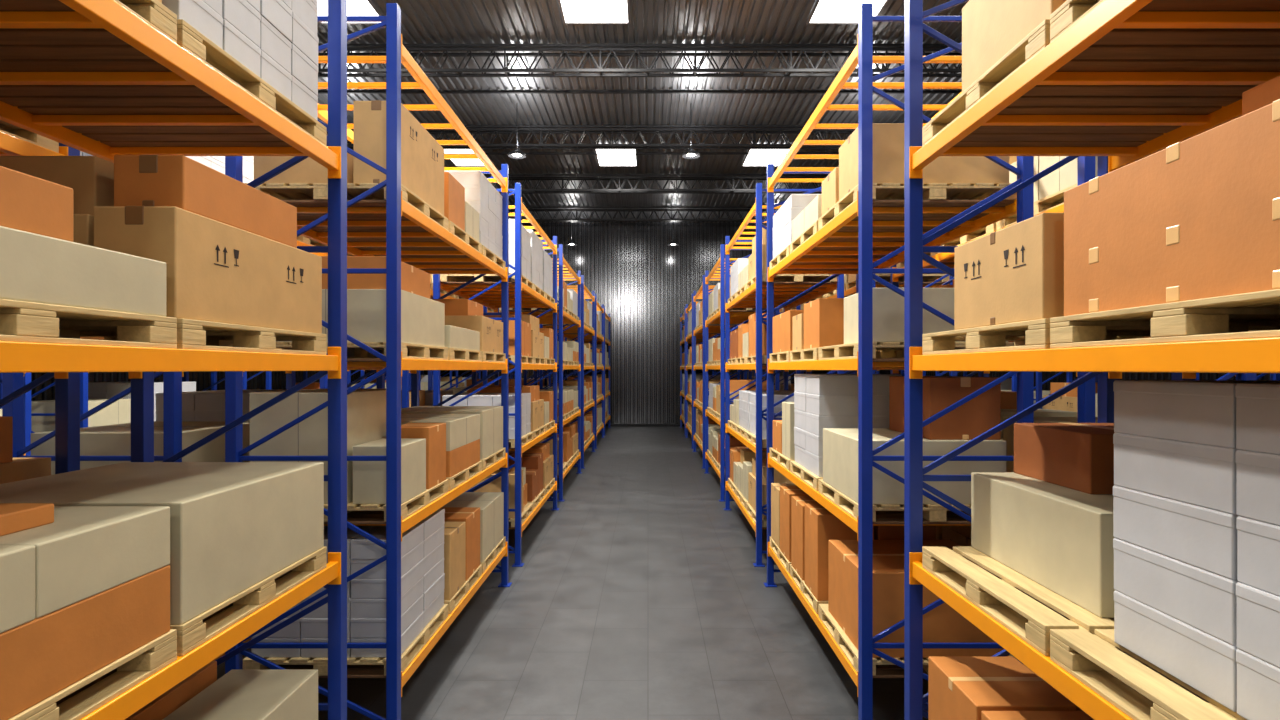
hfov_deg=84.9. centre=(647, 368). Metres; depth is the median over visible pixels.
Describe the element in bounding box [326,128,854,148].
roof truss
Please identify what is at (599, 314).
stacked cardboard boxes
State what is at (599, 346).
stacked cardboard boxes
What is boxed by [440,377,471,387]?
stacked cardboard boxes
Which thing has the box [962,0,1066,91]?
cardboard box
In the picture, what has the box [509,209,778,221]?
roof truss
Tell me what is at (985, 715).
cardboard box
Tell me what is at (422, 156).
cardboard box
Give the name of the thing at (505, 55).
roof truss
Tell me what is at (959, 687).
cardboard box
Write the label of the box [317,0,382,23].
ceiling light panel
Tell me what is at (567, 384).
stacked cardboard boxes
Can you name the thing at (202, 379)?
wall
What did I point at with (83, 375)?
rack
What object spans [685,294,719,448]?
rack
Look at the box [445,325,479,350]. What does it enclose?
carton
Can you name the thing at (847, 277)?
stacked cardboard boxes
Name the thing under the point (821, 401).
cartons
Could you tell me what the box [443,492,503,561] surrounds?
carton
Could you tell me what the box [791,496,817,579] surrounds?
cardboard box
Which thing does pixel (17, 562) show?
carton
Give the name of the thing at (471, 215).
carton
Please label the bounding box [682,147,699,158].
pendant lamp
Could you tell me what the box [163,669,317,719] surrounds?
carton
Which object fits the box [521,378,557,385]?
stacked cardboard boxes
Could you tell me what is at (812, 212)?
carton
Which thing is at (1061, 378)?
wall
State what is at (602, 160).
ceiling light panel
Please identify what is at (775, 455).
wooden pallet
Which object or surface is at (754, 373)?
rack
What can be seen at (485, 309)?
rack
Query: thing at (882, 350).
wooden pallet
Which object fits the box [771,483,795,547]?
cardboard box
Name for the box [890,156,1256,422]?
rack
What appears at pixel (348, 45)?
ceiling beams
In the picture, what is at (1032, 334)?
wooden pallet
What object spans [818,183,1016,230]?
wooden pallet
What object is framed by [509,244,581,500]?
rack
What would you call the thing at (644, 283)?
wall
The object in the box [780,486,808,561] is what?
cardboard box
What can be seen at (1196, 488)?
cartons
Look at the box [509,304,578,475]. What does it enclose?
wooden pallets
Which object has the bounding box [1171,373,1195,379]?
rack
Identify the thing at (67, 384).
rack
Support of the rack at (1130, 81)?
on the floor
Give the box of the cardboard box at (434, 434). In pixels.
[401,423,445,488]
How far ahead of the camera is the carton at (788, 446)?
7.53 m
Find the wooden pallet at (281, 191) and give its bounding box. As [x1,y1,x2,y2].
[245,183,447,230]
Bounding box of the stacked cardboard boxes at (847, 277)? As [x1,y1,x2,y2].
[844,267,889,283]
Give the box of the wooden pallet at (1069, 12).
[1050,0,1102,42]
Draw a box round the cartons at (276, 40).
[162,0,318,120]
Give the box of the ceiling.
[317,0,967,218]
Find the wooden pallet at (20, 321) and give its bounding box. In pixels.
[0,299,176,348]
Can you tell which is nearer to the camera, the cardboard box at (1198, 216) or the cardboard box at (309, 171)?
the cardboard box at (1198, 216)
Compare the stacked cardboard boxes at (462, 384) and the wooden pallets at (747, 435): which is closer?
the wooden pallets at (747, 435)
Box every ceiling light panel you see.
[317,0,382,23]
[444,149,494,165]
[558,0,630,23]
[594,149,637,165]
[741,149,788,165]
[806,0,888,23]
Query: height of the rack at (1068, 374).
5.190 m
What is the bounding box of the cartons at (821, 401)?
[794,374,901,476]
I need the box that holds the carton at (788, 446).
[782,402,794,459]
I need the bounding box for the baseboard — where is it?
[605,424,684,426]
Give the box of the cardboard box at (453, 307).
[432,299,482,315]
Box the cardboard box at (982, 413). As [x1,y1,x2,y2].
[889,376,1000,439]
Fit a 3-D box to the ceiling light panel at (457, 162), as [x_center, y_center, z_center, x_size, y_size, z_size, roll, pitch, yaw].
[-5.770,-6.792,22.350,1.320,0.045,2.100,0,0,0]
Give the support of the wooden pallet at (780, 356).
in the rack at (865, 239)
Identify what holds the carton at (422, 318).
on the wooden pallet at (416, 351)
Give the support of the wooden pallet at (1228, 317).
in the rack at (1130, 81)
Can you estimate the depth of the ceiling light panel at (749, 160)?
22.57 m
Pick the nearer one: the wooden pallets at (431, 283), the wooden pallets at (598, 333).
the wooden pallets at (431, 283)
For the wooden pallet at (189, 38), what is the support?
in the rack at (92, 77)
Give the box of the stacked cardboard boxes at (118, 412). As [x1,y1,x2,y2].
[31,382,195,432]
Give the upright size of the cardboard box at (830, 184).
0.317 m
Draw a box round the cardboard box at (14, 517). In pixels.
[0,503,53,535]
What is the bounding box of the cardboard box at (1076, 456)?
[1014,422,1114,493]
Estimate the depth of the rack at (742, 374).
18.83 m
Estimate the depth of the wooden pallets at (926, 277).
10.12 m
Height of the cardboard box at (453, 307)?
0.182 m
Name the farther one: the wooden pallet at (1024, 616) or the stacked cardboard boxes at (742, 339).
the stacked cardboard boxes at (742, 339)
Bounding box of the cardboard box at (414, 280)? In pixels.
[321,256,429,298]
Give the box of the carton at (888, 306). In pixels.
[844,288,1007,343]
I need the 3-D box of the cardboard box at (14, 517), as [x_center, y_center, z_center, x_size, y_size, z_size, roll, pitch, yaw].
[-2.263,0.472,2.025,0.634,0.067,0.550,0,0,0]
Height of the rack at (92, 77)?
5.190 m
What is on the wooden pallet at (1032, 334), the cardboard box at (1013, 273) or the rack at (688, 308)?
the cardboard box at (1013, 273)
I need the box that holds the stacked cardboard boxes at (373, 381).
[351,377,401,389]
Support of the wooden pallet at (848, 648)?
in the rack at (865, 239)
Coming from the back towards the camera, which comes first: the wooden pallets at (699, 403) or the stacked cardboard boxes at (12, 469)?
the wooden pallets at (699, 403)
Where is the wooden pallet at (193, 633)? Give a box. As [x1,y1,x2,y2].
[170,546,326,655]
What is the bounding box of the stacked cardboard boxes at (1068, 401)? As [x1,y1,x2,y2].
[1043,383,1096,416]
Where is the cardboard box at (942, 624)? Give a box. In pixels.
[828,540,1008,657]
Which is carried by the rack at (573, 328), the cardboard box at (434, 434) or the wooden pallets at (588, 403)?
the wooden pallets at (588, 403)
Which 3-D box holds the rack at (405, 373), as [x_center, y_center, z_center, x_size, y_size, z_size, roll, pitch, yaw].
[-3.854,0.075,11.410,1.254,5.190,3.925,0,0,0]
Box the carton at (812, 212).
[792,195,821,241]
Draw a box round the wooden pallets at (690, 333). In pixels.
[687,331,691,431]
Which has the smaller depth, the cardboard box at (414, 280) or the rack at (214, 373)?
the cardboard box at (414, 280)
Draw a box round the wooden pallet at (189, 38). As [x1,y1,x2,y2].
[177,19,326,146]
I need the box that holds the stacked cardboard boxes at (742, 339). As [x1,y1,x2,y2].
[730,227,808,518]
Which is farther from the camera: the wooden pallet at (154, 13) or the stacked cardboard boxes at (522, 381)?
the stacked cardboard boxes at (522, 381)
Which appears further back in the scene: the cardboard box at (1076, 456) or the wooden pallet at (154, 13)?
the cardboard box at (1076, 456)
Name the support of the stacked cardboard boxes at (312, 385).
on the wooden pallets
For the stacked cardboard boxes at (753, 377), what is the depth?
20.18 m
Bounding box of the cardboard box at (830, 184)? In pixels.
[822,167,838,214]
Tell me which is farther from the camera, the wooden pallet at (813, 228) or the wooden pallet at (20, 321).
the wooden pallet at (813, 228)
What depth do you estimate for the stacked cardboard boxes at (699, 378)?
25.39 m
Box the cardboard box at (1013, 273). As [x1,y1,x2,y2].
[954,213,1063,329]
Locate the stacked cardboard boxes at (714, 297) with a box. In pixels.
[708,272,766,463]
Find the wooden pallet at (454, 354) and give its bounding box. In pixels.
[407,348,481,361]
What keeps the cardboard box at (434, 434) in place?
on the wooden pallet at (420, 501)
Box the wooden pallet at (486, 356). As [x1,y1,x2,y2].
[482,351,505,362]
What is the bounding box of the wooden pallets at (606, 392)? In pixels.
[605,337,608,420]
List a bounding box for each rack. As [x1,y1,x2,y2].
[0,0,346,719]
[0,132,79,473]
[0,371,246,432]
[0,373,30,455]
[2,146,384,660]
[211,370,350,390]
[225,3,511,719]
[319,370,410,389]
[320,289,476,407]
[385,370,451,389]
[428,306,514,389]
[433,183,558,566]
[440,370,480,387]
[482,369,546,385]
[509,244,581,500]
[529,336,557,385]
[538,337,575,379]
[540,275,595,468]
[563,294,604,448]
[576,306,610,435]
[680,306,713,435]
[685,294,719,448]
[692,275,746,468]
[704,244,778,500]
[723,183,843,566]
[737,370,764,378]
[741,369,803,384]
[764,3,1033,719]
[765,305,854,383]
[806,274,956,375]
[876,370,966,375]
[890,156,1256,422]
[904,0,1279,719]
[935,279,1071,399]
[1036,372,1279,408]
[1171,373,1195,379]
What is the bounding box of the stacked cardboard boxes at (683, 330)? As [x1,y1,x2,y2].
[682,326,701,416]
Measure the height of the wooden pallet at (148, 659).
0.115 m
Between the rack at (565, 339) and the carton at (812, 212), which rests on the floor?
the rack at (565, 339)
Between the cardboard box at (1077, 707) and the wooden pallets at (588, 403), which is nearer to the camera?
the cardboard box at (1077, 707)
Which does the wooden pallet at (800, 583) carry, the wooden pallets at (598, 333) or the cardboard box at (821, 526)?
the cardboard box at (821, 526)
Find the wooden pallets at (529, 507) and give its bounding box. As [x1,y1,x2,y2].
[440,273,554,526]
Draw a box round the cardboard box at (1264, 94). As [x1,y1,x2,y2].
[1242,75,1279,115]
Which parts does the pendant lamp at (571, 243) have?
lamp shade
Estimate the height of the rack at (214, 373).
5.190 m
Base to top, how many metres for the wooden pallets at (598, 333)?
3.485 m
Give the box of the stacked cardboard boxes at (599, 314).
[568,311,601,426]
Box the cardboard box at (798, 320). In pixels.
[793,313,803,350]
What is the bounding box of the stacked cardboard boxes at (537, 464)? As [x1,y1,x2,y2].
[442,219,553,517]
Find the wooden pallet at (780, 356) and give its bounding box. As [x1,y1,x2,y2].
[769,351,789,362]
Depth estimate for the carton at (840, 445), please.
4.98 m
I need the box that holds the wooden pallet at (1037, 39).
[922,19,1049,146]
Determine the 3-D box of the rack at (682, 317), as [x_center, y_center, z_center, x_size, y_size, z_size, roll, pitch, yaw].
[2.064,0.075,30.050,1.254,5.190,3.925,0,0,0]
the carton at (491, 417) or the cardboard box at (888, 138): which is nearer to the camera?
the cardboard box at (888, 138)
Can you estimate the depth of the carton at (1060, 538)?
3.08 m
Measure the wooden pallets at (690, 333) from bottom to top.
3.485 m
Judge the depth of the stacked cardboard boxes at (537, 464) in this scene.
10.86 m
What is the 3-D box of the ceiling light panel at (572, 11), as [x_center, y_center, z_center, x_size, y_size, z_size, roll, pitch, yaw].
[-1.000,-6.792,12.700,1.320,0.045,2.100,0,0,0]
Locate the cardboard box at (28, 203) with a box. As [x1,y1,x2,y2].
[0,166,72,241]
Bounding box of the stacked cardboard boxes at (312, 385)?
[295,383,319,389]
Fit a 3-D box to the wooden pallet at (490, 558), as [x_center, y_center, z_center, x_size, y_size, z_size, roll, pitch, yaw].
[-2.308,2.112,8.010,1.120,0.115,1.180,0,0,0]
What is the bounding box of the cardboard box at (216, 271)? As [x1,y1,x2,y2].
[94,206,321,333]
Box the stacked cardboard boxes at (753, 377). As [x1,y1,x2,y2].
[752,376,790,387]
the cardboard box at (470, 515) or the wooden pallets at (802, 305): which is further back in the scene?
the wooden pallets at (802, 305)
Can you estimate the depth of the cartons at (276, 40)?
3.31 m
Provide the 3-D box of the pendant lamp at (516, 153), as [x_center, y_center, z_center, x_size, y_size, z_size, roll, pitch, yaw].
[-3.350,-6.115,17.900,0.480,1.370,0.480,0,0,0]
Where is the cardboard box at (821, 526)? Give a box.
[805,503,873,600]
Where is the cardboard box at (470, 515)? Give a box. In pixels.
[440,507,479,580]
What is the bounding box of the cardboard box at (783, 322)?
[773,310,803,352]
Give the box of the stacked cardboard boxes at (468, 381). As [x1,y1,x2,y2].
[442,308,514,393]
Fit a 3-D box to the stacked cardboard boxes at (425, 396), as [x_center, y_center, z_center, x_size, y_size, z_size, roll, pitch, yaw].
[-3.846,0.034,11.410,1.084,4.042,3.600,0,0,0]
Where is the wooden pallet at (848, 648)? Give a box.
[818,604,1011,675]
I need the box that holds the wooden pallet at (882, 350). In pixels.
[818,342,1013,359]
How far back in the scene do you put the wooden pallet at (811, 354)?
6.72 m
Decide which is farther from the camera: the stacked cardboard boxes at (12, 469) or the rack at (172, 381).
the rack at (172, 381)
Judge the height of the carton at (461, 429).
0.262 m
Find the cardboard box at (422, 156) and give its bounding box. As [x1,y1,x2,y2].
[353,101,443,214]
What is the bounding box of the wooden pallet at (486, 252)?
[482,245,505,269]
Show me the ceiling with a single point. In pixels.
(422, 21)
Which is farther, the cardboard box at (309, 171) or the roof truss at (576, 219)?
the roof truss at (576, 219)
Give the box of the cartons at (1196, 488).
[1113,380,1279,719]
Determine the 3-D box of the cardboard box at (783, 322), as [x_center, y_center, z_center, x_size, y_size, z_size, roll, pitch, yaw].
[2.032,-0.411,7.975,1.044,0.442,1.050,0,0,0]
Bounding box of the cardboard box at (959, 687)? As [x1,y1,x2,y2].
[928,656,1075,719]
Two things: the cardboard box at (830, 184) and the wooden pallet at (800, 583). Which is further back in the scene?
the wooden pallet at (800, 583)
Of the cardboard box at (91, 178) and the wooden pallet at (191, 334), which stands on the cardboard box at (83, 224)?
the cardboard box at (91, 178)
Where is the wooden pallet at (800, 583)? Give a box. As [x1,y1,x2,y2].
[790,564,827,613]
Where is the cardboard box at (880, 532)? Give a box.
[874,526,935,539]
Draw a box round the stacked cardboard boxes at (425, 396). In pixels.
[401,274,452,407]
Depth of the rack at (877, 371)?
18.80 m
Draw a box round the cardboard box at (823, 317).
[804,298,843,348]
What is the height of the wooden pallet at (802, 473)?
0.115 m
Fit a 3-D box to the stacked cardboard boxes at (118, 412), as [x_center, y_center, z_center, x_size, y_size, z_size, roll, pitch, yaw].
[-8.230,-0.005,11.410,1.084,4.120,3.600,0,0,0]
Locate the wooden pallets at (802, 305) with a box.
[781,304,803,311]
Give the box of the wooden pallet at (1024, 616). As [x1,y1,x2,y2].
[922,546,1113,655]
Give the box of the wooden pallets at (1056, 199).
[896,184,1076,267]
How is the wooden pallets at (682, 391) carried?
on the rack at (682, 317)
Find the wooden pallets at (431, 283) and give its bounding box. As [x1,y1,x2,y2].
[430,282,464,298]
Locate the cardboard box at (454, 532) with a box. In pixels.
[444,522,465,599]
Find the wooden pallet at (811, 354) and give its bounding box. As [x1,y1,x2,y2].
[790,348,896,361]
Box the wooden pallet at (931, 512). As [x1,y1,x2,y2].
[818,479,970,521]
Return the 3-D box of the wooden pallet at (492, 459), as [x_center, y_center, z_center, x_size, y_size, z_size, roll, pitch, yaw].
[-2.308,1.022,8.010,1.120,0.115,1.180,0,0,0]
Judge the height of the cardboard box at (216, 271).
0.422 m
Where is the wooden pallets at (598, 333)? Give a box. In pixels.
[597,331,602,430]
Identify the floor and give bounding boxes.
[217,427,1014,719]
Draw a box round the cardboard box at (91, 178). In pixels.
[0,156,113,215]
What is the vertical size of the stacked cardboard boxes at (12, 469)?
3.992 m
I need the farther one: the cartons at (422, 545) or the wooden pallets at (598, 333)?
the wooden pallets at (598, 333)
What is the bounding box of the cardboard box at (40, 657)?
[0,565,169,719]
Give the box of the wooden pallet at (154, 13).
[114,0,176,43]
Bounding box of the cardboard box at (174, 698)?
[125,661,216,719]
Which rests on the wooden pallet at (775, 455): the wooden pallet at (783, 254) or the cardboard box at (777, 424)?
the cardboard box at (777, 424)
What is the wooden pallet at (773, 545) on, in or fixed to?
in the rack at (865, 239)
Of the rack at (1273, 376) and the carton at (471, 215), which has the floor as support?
the rack at (1273, 376)
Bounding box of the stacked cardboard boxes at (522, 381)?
[521,324,544,388]
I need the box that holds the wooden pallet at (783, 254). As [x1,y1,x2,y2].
[769,245,789,269]
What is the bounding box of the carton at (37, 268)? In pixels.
[0,226,165,316]
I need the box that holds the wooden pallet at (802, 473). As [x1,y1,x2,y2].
[790,461,822,490]
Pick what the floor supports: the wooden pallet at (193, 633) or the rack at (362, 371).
the rack at (362, 371)
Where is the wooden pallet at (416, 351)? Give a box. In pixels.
[276,342,447,359]
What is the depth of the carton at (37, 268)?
2.15 m
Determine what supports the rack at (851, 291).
on the floor
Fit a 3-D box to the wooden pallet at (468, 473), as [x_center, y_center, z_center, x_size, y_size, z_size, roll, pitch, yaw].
[-2.308,1.022,6.780,1.120,0.115,1.180,0,0,0]
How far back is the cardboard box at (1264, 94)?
2.08 m
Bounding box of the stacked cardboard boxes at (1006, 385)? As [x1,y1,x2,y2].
[1001,378,1049,408]
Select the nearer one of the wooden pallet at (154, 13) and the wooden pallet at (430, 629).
the wooden pallet at (154, 13)
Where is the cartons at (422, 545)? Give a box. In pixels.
[251,509,444,657]
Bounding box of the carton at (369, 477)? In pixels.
[353,438,425,503]
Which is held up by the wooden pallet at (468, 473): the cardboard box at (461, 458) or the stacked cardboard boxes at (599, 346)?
the cardboard box at (461, 458)
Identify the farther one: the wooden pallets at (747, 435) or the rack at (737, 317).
the rack at (737, 317)
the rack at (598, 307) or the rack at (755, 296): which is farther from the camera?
the rack at (598, 307)
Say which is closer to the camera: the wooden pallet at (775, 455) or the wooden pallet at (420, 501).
the wooden pallet at (420, 501)
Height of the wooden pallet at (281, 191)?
0.115 m
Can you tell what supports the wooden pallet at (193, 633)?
in the rack at (92, 77)
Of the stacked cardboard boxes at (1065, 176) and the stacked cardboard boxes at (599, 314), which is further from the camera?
the stacked cardboard boxes at (599, 314)
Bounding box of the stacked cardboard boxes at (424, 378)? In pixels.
[421,375,449,389]
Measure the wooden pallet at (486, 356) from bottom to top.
0.115 m
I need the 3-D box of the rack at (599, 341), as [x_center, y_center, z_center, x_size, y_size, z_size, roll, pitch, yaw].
[-2.320,0.075,30.050,1.254,5.190,3.925,0,0,0]
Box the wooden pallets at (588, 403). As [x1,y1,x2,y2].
[543,321,592,446]
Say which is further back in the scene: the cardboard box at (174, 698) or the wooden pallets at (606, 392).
the wooden pallets at (606, 392)
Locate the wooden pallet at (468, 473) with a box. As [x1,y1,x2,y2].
[446,461,481,490]
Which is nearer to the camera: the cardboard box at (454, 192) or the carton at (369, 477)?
the carton at (369, 477)
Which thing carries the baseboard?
attached to the wall at (644, 283)
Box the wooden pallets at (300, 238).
[276,235,352,349]
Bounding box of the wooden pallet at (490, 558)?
[480,536,505,573]
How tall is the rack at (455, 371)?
5.190 m
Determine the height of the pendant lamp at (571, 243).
1.370 m
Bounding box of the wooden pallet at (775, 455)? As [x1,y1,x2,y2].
[769,448,794,470]
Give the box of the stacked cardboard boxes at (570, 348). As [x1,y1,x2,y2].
[538,274,578,469]
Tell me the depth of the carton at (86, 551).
2.26 m
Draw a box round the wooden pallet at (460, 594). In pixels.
[444,564,481,613]
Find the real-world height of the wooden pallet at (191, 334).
0.115 m
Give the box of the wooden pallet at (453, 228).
[448,220,481,253]
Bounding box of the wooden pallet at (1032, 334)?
[922,318,1279,354]
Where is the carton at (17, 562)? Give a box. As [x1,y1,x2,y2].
[0,545,34,632]
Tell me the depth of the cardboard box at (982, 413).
5.04 m
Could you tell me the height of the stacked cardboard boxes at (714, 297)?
4.028 m
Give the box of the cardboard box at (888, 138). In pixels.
[839,123,903,199]
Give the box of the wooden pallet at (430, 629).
[243,604,447,675]
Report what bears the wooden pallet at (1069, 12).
in the rack at (1130, 81)
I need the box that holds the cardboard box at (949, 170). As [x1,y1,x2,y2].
[903,156,1008,199]
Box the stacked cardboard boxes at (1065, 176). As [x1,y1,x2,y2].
[932,156,1150,545]
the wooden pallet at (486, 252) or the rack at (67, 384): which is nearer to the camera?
the rack at (67, 384)
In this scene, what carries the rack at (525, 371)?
on the floor
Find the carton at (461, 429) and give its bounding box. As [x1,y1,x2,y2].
[401,414,479,450]
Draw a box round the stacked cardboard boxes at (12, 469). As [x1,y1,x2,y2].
[0,416,50,483]
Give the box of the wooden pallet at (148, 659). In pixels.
[8,629,176,719]
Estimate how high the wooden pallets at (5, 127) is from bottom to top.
3.485 m
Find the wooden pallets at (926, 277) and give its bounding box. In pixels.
[809,274,948,301]
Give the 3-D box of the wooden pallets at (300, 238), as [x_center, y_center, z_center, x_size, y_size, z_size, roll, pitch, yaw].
[-3.851,0.427,6.750,1.120,3.485,3.640,0,0,0]
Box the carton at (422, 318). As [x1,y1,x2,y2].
[276,289,444,357]
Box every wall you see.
[31,151,286,474]
[31,370,373,400]
[424,222,884,423]
[885,370,1269,389]
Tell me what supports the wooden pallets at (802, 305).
on the rack at (799, 306)
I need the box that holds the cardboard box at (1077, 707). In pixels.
[1023,664,1093,719]
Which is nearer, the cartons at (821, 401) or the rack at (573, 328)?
the cartons at (821, 401)
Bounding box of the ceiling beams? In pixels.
[318,44,961,207]
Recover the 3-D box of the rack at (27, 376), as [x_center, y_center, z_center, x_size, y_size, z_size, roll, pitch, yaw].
[-8.238,0.075,6.750,1.254,5.190,3.925,0,0,0]
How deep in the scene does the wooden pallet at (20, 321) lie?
2.22 m
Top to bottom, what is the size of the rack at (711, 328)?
5.190 m
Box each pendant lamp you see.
[507,147,525,158]
[566,214,576,245]
[668,240,677,245]
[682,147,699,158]
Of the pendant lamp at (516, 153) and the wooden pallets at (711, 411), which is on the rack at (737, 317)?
the wooden pallets at (711, 411)
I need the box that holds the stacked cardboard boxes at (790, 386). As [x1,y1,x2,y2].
[774,303,805,389]
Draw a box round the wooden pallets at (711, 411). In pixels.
[707,307,766,471]
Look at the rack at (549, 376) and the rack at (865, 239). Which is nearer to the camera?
the rack at (865, 239)
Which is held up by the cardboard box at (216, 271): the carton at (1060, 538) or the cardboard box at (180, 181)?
the cardboard box at (180, 181)
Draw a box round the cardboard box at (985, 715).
[981,711,1092,719]
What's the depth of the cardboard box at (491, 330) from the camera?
7.57 m
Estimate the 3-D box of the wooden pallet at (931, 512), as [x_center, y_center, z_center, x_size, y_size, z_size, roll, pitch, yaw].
[2.052,1.022,5.540,1.120,0.115,1.180,0,0,0]
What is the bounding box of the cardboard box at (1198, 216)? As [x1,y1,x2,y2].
[1064,99,1279,315]
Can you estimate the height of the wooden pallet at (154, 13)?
0.115 m
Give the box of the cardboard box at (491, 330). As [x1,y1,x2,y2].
[445,316,502,352]
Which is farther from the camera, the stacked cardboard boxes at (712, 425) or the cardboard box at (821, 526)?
the stacked cardboard boxes at (712, 425)
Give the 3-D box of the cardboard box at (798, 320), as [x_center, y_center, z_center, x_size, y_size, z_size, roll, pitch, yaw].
[2.032,-0.371,7.115,1.044,0.362,0.430,0,0,0]
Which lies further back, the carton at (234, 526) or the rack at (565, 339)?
the rack at (565, 339)
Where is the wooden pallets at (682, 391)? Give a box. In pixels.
[681,337,684,421]
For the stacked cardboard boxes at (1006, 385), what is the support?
on the wooden pallets
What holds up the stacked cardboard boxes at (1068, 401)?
on the wooden pallets
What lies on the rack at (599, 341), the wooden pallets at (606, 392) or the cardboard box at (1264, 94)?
the wooden pallets at (606, 392)
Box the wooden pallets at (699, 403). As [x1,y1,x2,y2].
[695,321,735,446]
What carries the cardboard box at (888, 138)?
on the wooden pallet at (931, 191)
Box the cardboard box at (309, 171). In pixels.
[254,153,353,199]
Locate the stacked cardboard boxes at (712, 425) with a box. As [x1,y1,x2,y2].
[696,295,719,441]
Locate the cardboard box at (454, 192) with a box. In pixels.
[444,172,464,230]
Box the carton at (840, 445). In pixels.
[823,428,1005,503]
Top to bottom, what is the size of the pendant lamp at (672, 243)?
1.370 m
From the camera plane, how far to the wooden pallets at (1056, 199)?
5.97 m
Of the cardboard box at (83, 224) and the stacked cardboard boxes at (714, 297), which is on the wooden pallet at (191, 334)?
the cardboard box at (83, 224)
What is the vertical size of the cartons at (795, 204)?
0.550 m
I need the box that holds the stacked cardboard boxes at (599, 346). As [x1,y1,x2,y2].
[584,318,608,417]
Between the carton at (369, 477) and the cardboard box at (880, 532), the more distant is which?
the cardboard box at (880, 532)
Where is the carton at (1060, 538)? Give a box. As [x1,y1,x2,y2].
[971,472,1114,617]
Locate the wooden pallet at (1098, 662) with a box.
[1050,629,1246,719]
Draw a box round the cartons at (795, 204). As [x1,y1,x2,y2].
[773,194,821,258]
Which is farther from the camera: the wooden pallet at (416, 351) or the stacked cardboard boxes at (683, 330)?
the stacked cardboard boxes at (683, 330)
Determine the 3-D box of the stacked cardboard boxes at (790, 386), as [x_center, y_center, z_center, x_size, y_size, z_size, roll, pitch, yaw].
[3.606,0.034,16.070,1.084,4.042,3.600,0,0,0]
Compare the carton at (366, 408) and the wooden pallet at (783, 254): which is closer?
the carton at (366, 408)
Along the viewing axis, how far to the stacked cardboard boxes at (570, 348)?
15.89 m
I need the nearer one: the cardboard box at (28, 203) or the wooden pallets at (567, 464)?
the cardboard box at (28, 203)
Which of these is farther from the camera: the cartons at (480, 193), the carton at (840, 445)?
the cartons at (480, 193)
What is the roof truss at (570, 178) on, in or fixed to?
attached to the ceiling beams
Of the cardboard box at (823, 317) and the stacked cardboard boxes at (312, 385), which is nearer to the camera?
the cardboard box at (823, 317)
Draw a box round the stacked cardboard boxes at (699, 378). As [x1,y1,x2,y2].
[688,309,719,426]
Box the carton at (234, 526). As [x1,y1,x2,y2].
[0,462,323,623]
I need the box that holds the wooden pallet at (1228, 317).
[1050,289,1279,348]
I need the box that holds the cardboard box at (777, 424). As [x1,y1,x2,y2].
[773,420,781,453]
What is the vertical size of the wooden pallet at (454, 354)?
0.115 m
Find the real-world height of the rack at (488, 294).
5.190 m
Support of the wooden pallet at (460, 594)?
in the rack at (392, 228)
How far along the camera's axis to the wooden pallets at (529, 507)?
10.31 m
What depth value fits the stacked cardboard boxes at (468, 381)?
16.75 m
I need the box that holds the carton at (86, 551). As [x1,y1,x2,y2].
[0,506,169,617]
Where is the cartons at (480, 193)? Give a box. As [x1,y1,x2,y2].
[444,170,502,259]
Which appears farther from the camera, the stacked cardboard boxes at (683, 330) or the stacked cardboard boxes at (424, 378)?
the stacked cardboard boxes at (683, 330)
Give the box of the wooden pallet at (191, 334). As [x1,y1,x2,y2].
[58,318,326,354]
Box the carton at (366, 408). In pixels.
[250,388,385,503]
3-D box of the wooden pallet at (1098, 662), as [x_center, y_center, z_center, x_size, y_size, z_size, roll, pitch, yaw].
[2.052,1.022,2.010,1.120,0.115,1.180,0,0,0]
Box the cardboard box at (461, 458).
[446,439,479,476]
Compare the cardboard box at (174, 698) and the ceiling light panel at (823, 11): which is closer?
the cardboard box at (174, 698)
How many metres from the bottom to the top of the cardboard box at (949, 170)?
0.217 m
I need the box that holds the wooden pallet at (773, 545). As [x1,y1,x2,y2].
[769,536,790,573]
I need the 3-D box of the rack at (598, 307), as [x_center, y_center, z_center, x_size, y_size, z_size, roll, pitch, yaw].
[-2.320,0.075,25.390,1.254,5.190,3.925,0,0,0]
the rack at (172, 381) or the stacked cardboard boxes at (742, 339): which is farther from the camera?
the stacked cardboard boxes at (742, 339)
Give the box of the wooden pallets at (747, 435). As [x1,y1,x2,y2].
[728,273,836,526]
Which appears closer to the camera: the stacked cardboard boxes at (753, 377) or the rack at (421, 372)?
the stacked cardboard boxes at (753, 377)
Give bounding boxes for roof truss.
[318,48,961,76]
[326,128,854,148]
[485,176,826,192]
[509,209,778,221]
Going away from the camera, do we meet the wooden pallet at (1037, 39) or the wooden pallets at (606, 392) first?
the wooden pallet at (1037, 39)
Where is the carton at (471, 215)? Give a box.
[465,201,478,241]
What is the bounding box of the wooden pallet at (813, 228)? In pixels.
[790,220,817,253]
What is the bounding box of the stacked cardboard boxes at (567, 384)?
[543,299,592,441]
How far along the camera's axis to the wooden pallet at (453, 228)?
6.72 m
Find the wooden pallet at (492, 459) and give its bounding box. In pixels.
[480,448,505,470]
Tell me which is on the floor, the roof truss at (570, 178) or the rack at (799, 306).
the rack at (799, 306)
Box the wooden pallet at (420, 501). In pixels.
[324,479,447,521]
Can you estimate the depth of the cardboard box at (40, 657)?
2.16 m
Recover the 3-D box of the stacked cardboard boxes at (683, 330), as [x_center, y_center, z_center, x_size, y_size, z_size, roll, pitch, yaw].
[2.072,0.059,30.050,1.084,3.992,3.600,0,0,0]
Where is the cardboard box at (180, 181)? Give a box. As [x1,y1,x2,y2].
[114,155,296,247]
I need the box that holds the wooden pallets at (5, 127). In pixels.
[0,120,58,152]
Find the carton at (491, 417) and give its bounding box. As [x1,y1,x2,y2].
[401,406,502,459]
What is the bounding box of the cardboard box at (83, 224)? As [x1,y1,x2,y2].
[73,214,93,245]
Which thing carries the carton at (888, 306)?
on the wooden pallet at (882, 350)
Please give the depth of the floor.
7.23 m

